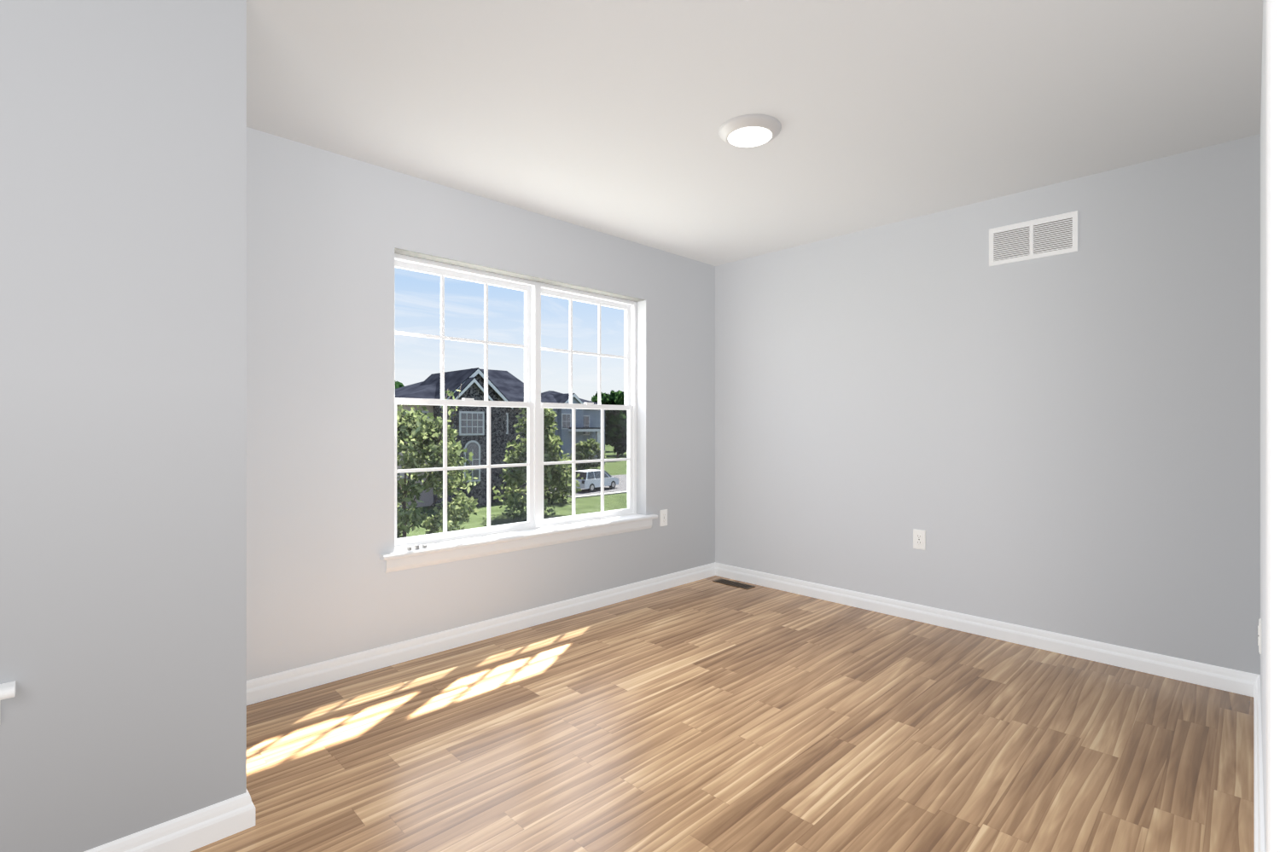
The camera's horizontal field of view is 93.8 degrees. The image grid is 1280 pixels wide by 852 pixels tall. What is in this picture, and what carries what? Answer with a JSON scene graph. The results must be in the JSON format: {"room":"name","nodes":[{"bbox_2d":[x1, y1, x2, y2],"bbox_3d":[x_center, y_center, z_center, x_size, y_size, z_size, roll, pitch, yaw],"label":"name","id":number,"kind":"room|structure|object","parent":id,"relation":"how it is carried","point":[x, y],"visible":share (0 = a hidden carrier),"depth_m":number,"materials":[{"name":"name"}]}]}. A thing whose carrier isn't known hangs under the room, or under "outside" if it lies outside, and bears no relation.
{"room":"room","nodes":[
{"label":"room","id":0,"kind":"room"},
{"bbox_2d":[0,0,246,851],"bbox_3d":[-2.560,-0.045,1.143,2.870,2.440,1.075,0,0,-44],"label":"wall","id":1,"kind":"structure","parent":0,"point":[123,123],"depth_m":1.57,"materials":[{"name":"grey paint"}]},
{"bbox_2d":[0,681,15,700],"bbox_3d":[-2.103,0.658,0.804,1.750,0.096,0.049,0,0,-44],"label":"window sill","id":2,"kind":"structure","parent":1,"relation":"attached to","point":[7,690],"depth_m":1.40,"materials":[{"name":"white"}]},
{"bbox_2d":[83,562,1264,851],"bbox_3d":[-0.472,1.127,1.603,5.900,0.097,2.993,0,0,-44],"label":"baseboard","id":3,"kind":"structure","parent":1,"relation":"attached to","point":[193,831],"depth_m":2.94,"materials":[{"name":"white wood"}]},
{"bbox_2d":[407,544,426,550],"bbox_3d":[-1.135,0.616,3.047,0.096,0.018,0.024,0,0,-44],"label":"clips","id":4,"kind":"object","parent":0,"point":[416,547],"depth_m":3.04,"materials":[{"name":"white plastic"}]},
{"bbox_2d":[246,127,715,680],"bbox_3d":[-0.614,-0.045,3.674,3.550,2.440,0.170,0,0,-44],"label":"wall","id":5,"kind":"structure","parent":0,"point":[324,228],"depth_m":2.89,"materials":[{"name":"grey paint"}]},
{"bbox_2d":[394,253,636,548],"bbox_3d":[-0.678,-0.130,3.675,1.760,1.510,0.079,0,0,-44],"label":"window","id":6,"kind":"structure","parent":5,"relation":"in","point":[532,290],"depth_m":3.66,"materials":[{"name":"white plastic"}]},
{"bbox_2d":[379,513,657,573],"bbox_3d":[-0.607,0.673,3.602,1.900,0.096,0.154,0,0,-44],"label":"window sill","id":7,"kind":"structure","parent":5,"relation":"attached to","point":[475,547],"depth_m":3.40,"materials":[{"name":"white wood"}]},
{"bbox_2d":[660,509,667,526],"bbox_3d":[0.173,0.662,4.318,0.070,0.115,0.008,0,0,-44],"label":"outlet","id":8,"kind":"object","parent":5,"relation":"attached to","point":[663,513],"visible":1,"depth_m":4.31,"materials":[{"name":"white plastic"}]},
{"bbox_2d":[394,247,645,302],"bbox_3d":[-0.621,-0.889,3.616,1.758,0.011,0.092,0,0,-44],"label":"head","id":9,"kind":"object","parent":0,"point":[398,251],"depth_m":3.46},
{"bbox_2d":[190,576,1254,851],"bbox_3d":[0.647,1.205,0.363,6.370,0.060,6.670,0,0,-44],"label":"floor","id":10,"kind":"structure","parent":0,"point":[705,715],"depth_m":2.21,"materials":[{"name":"brown wood"}]},
{"bbox_2d":[712,578,755,589],"bbox_3d":[0.696,1.172,4.450,0.105,0.006,0.315,0,0,-44],"label":"floor vent","id":11,"kind":"object","parent":10,"relation":"in","point":[720,581],"visible":1,"depth_m":4.44,"materials":[{"name":"brown"}]},
{"bbox_2d":[246,0,1262,266],"bbox_3d":[0.647,-1.305,0.363,6.370,0.080,6.670,0,0,-44],"label":"ceiling","id":12,"kind":"structure","parent":0,"point":[603,116],"depth_m":2.27,"materials":[{"name":"paint"}]},
{"bbox_2d":[718,114,781,148],"bbox_3d":[0.468,-1.247,2.558,0.264,0.035,0.264,0,0,-44],"label":"recessed light","id":13,"kind":"object","parent":12,"relation":"in","point":[747,130],"visible":1,"depth_m":2.51,"materials":[{"name":"white plastic"}]},
{"bbox_2d":[715,133,1260,674],"bbox_3d":[2.925,-0.045,2.468,0.170,2.440,6.500,0,0,-44],"label":"wall","id":14,"kind":"structure","parent":0,"point":[1073,439],"depth_m":3.23,"materials":[{"name":"grey paint"}]},
{"bbox_2d":[913,529,925,550],"bbox_3d":[1.684,0.685,3.611,0.008,0.115,0.070,0,0,-44],"label":"outlet","id":15,"kind":"object","parent":14,"relation":"attached to","point":[919,537],"visible":1,"depth_m":3.61,"materials":[{"name":"white plastic"}]},
{"bbox_2d":[989,210,1077,266],"bbox_3d":[2.089,-0.995,3.196,0.008,0.205,0.405,0,0,-44],"label":"air vent","id":16,"kind":"object","parent":14,"relation":"in","point":[1056,235],"visible":1,"depth_m":3.19,"materials":[{"name":"white metal"}]},
{"bbox_2d":[1266,0,1279,851],"bbox_3d":[0.077,0.133,-0.022,0.910,2.085,0.130,0,0,-44],"label":"door frame","id":17,"kind":"structure","parent":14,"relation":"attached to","point":[1272,6],"depth_m":0.30,"materials":[{"name":"white wood"}]},
{"bbox_2d":[1260,0,1266,851],"bbox_3d":[0.614,-0.045,0.490,5.900,2.440,0.115,0,0,-44],"label":"wall","id":18,"kind":"structure","parent":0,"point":[1263,107],"depth_m":1.61,"materials":[{"name":"grey paint"}]},
{"bbox_2d":[1257,618,1261,654],"bbox_3d":[2.288,0.775,2.211,0.070,0.115,0.008,0,0,-44],"label":"outlet","id":19,"kind":"object","parent":18,"relation":"attached to","point":[1259,619],"visible":0.95,"depth_m":2.19,"materials":[{"name":"white plastic"}]},
{"label":"outside","id":20,"kind":"structure","parent":0,"visible":0},
{"bbox_2d":[396,444,627,537],"bbox_3d":[-65.373,4.575,122.427,370.000,0.200,259.400,0,0,-44],"label":"lawn","id":21,"kind":"structure","parent":20,"point":[591,504],"depth_m":32.71,"materials":[{"name":"green plant"}]},
{"bbox_2d":[394,380,404,389],"bbox_3d":[-20.433,0.260,48.368,7.306,8.430,7.512,0,0,-44],"label":"trees","id":22,"kind":"object","parent":21,"relation":"on","point":[397,385],"visible":0.02,"depth_m":47.98,"materials":[{"name":"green plant"}]},
{"bbox_2d":[396,384,480,538],"bbox_3d":[-4.722,1.799,12.220,2.817,5.353,2.733,0,0,29],"label":"tree","id":23,"kind":"object","parent":21,"relation":"on","point":[426,438],"visible":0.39,"depth_m":11.89,"materials":[{"name":"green plant"}]},
{"bbox_2d":[394,367,550,508],"bbox_3d":[-12.189,0.281,38.531,10.043,8.388,12.071,0,0,-44],"label":"stone house","id":24,"kind":"structure","parent":21,"relation":"on","point":[470,422],"depth_m":33.85,"materials":[{"name":"grey stone"}]},
{"bbox_2d":[492,407,582,520],"bbox_3d":[-5.254,1.649,30.068,4.515,5.694,4.376,0,0,-44],"label":"tree","id":25,"kind":"object","parent":21,"relation":"on","point":[551,443],"visible":0.56,"depth_m":29.46,"materials":[{"name":"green plant"}]},
{"bbox_2d":[543,471,571,504],"bbox_3d":[-4.952,3.531,35.116,2.664,2.420,2.597,0,0,16],"label":"bush","id":26,"kind":"object","parent":21,"relation":"on","point":[544,497],"visible":0.09,"depth_m":34.43,"materials":[{"name":"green plant"}]},
{"bbox_2d":[541,390,605,466],"bbox_3d":[-9.879,0.173,69.622,9.651,8.604,11.300,0,0,-44],"label":"house","id":27,"kind":"structure","parent":21,"relation":"on","point":[587,421],"depth_m":66.36,"materials":[{"name":"grey"}]},
{"bbox_2d":[568,438,606,470],"bbox_3d":[-5.547,2.885,62.307,3.734,3.318,3.433,0,0,-44],"label":"bush","id":28,"kind":"object","parent":21,"relation":"on","point":[583,449],"visible":0.81,"depth_m":61.76,"materials":[{"name":"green plant"}]},
{"bbox_2d":[563,491,627,498],"bbox_3d":[36.407,4.440,84.186,123.620,0.070,11.050,0,0,-44],"label":"kerb","id":29,"kind":"object","parent":21,"relation":"on","point":[619,492],"visible":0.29,"depth_m":38.39,"materials":[{"name":"grey concrete"}]},
{"bbox_2d":[590,391,610,445],"bbox_3d":[-6.343,-0.919,106.857,7.285,10.788,7.186,0,0,-44],"label":"tree","id":30,"kind":"object","parent":21,"relation":"on","point":[595,398],"visible":0.06,"depth_m":105.88,"materials":[{"name":"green plant"}]},
{"bbox_2d":[597,388,627,459],"bbox_3d":[-3.208,-0.318,82.268,7.907,9.587,7.841,0,0,-44],"label":"tree","id":31,"kind":"object","parent":21,"relation":"on","point":[615,426],"visible":0.57,"depth_m":80.63,"materials":[{"name":"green plant"}]},
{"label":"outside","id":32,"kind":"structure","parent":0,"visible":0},
{"bbox_2d":[549,474,627,496],"bbox_3d":[36.400,4.460,84.494,123.200,0.030,10.600,0,0,-44],"label":"street","id":33,"kind":"structure","parent":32,"point":[622,486],"depth_m":42.16,"materials":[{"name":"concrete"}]},
{"bbox_2d":[575,469,619,492],"bbox_3d":[-3.224,3.759,41.766,1.603,1.363,3.913,0,0,34],"label":"car","id":34,"kind":"object","parent":33,"relation":"on","point":[591,479],"visible":0.8,"depth_m":40.63,"materials":[{"name":"grey paint"}]}
]}

